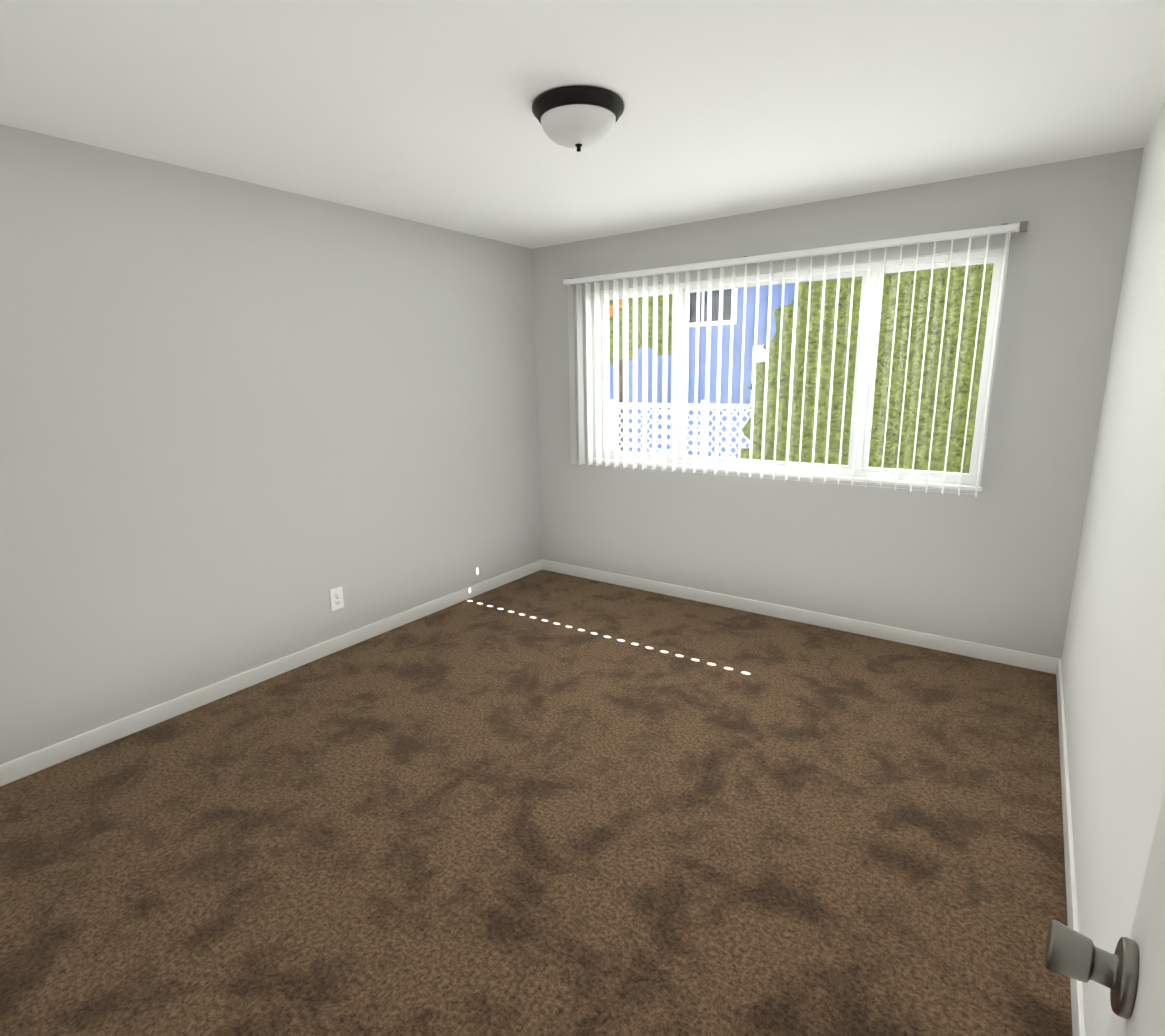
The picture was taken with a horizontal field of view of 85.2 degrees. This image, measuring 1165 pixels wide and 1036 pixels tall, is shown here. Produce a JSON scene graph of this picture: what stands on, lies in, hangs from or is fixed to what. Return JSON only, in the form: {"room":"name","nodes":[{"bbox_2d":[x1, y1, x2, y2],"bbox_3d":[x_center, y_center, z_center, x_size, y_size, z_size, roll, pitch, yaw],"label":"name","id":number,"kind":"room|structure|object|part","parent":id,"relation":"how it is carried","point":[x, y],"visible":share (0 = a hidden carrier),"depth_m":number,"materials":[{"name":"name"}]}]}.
{"room":"empty bedroom","nodes":[
{"label":"empty bedroom","id":0,"kind":"room"},
{"bbox_2d":[0,124,540,764],"bbox_3d":[-1.518,-0.419,3.385,0.120,2.440,4.110,8,15,34],"label":"wall","id":1,"kind":"structure","parent":0,"point":[244,426],"depth_m":3.01,"materials":[{"name":"grey paint"}]},
{"bbox_2d":[0,559,543,786],"bbox_3d":[-1.444,0.737,3.604,0.015,0.085,3.870,8,15,34],"label":"baseboard","id":2,"kind":"structure","parent":1,"relation":"attached to","point":[36,761],"depth_m":3.14,"materials":[{"name":"white wood"}]},
{"bbox_2d":[329,586,343,610],"bbox_3d":[-1.401,0.460,3.615,0.009,0.128,0.080,8,15,34],"label":"electrical outlet","id":3,"kind":"object","parent":1,"relation":"attached to","point":[336,598],"visible":1,"depth_m":3.61,"materials":[{"name":"white plastic"}]},
{"bbox_2d":[0,570,1072,1035],"bbox_3d":[-0.665,1.223,1.844,3.630,0.120,6.190,8,15,34],"label":"floor","id":4,"kind":"structure","parent":0,"point":[542,802],"depth_m":2.12,"materials":[{"name":"carpet"}]},
{"bbox_2d":[0,0,1164,248],"bbox_3d":[-0.706,-1.275,1.286,3.630,0.120,6.190,8,15,34],"label":"ceiling","id":5,"kind":"structure","parent":0,"point":[418,110],"depth_m":2.10,"materials":[{"name":"white paint"}]},
{"bbox_2d":[532,86,623,151],"bbox_3d":[-0.014,-1.355,2.205,0.320,0.147,0.320,8,15,34],"label":"lamp","id":6,"kind":"object","parent":5,"relation":"attached to","point":[578,118],"visible":1,"depth_m":2.11,"materials":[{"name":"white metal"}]},
{"bbox_3d":[-0.014,-1.347,2.207,0.262,0.084,0.262,8,15,34],"label":"glass","id":7,"kind":"part","parent":6,"relation":"part of","materials":[{"name":"grey glass"}]},
{"bbox_2d":[532,148,1143,658],"bbox_3d":[1.066,-0.594,3.977,3.390,2.440,0.120,8,15,34],"label":"wall","id":8,"kind":"structure","parent":0,"point":[994,562],"depth_m":3.46,"materials":[{"name":"grey paint"}]},
{"bbox_2d":[593,458,981,490],"bbox_3d":[1.079,-0.291,3.985,2.450,0.020,0.057,8,15,34],"label":"window sill","id":9,"kind":"structure","parent":8,"relation":"attached to","point":[876,480],"depth_m":3.71,"materials":[{"name":"white"}]},
{"bbox_2d":[563,221,1028,496],"bbox_3d":[0.984,-0.889,3.825,2.670,1.294,0.107,8,15,34],"label":"window blinds","id":10,"kind":"object","parent":8,"relation":"attached to","point":[1007,229],"visible":0.98,"depth_m":3.96,"materials":[{"name":"white plastic"}]},
{"bbox_2d":[544,560,1051,673],"bbox_3d":[1.047,0.567,4.182,3.330,0.085,0.012,8,15,34],"label":"baseboard","id":11,"kind":"structure","parent":8,"relation":"attached to","point":[941,643],"depth_m":3.87,"materials":[{"name":"white wood"}]},
{"bbox_2d":[600,248,1008,485],"bbox_3d":[1.103,-0.880,3.902,2.430,1.170,0.060,8,15,34],"label":"window","id":12,"kind":"structure","parent":8,"relation":"in","point":[995,256],"depth_m":3.59,"materials":[{"name":"white plastic"}]},
{"bbox_2d":[1061,102,1164,1035],"bbox_3d":[0.748,0.172,0.571,0.120,2.440,6.190,8,15,34],"label":"wall","id":13,"kind":"structure","parent":0,"point":[1113,664],"depth_m":1.73,"materials":[{"name":"white paint"}]},
{"bbox_2d":[1052,657,1085,1035],"bbox_3d":[1.311,1.119,1.693,0.015,0.085,3.870,8,15,34],"label":"baseboard","id":14,"kind":"structure","parent":13,"relation":"attached to","point":[1077,998],"depth_m":1.97,"materials":[{"name":"white wood"}]},
{"bbox_2d":[1106,791,1164,1035],"bbox_3d":[0.327,0.435,0.315,0.035,2.028,0.804,10,17,37],"label":"door leaf","id":15,"kind":"structure","parent":13,"relation":"in","point":[1147,1017],"depth_m":0.56,"materials":[{"name":"white wood"}]},
{"bbox_2d":[1044,920,1138,1018],"bbox_3d":[0.536,0.443,0.595,0.160,0.069,0.069,10,17,37],"label":"door knob","id":16,"kind":"object","parent":15,"relation":"attached to","point":[1073,954],"depth_m":0.61,"materials":[{"name":"silver metal"}]},
{"label":"outside","id":17,"kind":"structure","parent":0,"visible":0},
{"bbox_3d":[4.973,-0.371,10.000,21.000,0.150,13.880,8,15,34],"label":"ground","id":18,"kind":"structure","parent":17,"visible":0},
{"bbox_2d":[609,294,671,450],"bbox_3d":[0.405,-2.211,9.775,2.679,3.687,1.326,8,15,34],"label":"tree","id":19,"kind":"object","parent":18,"relation":"on","point":[650,334],"depth_m":8.96,"materials":[{"name":"green plant"}]},
{"bbox_2d":[610,399,751,457],"bbox_3d":[0.398,-0.840,8.607,5.480,1.520,0.080,8,15,34],"label":"fence","id":20,"kind":"object","parent":18,"relation":"on","point":[701,426],"depth_m":7.81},
{"bbox_2d":[609,283,794,456],"bbox_3d":[2.325,-3.391,11.671,7.700,5.100,3.550,8,15,34],"label":"building","id":21,"kind":"structure","parent":18,"relation":"on","point":[738,308],"depth_m":10.14,"materials":[{"name":"blue paint"}]},
{"bbox_2d":[737,263,993,472],"bbox_3d":[2.936,-1.103,4.956,3.733,3.545,1.514,8,15,34],"label":"hedge","id":22,"kind":"object","parent":18,"relation":"on","point":[886,310],"depth_m":4.72,"materials":[{"name":"green plant"}]}
]}

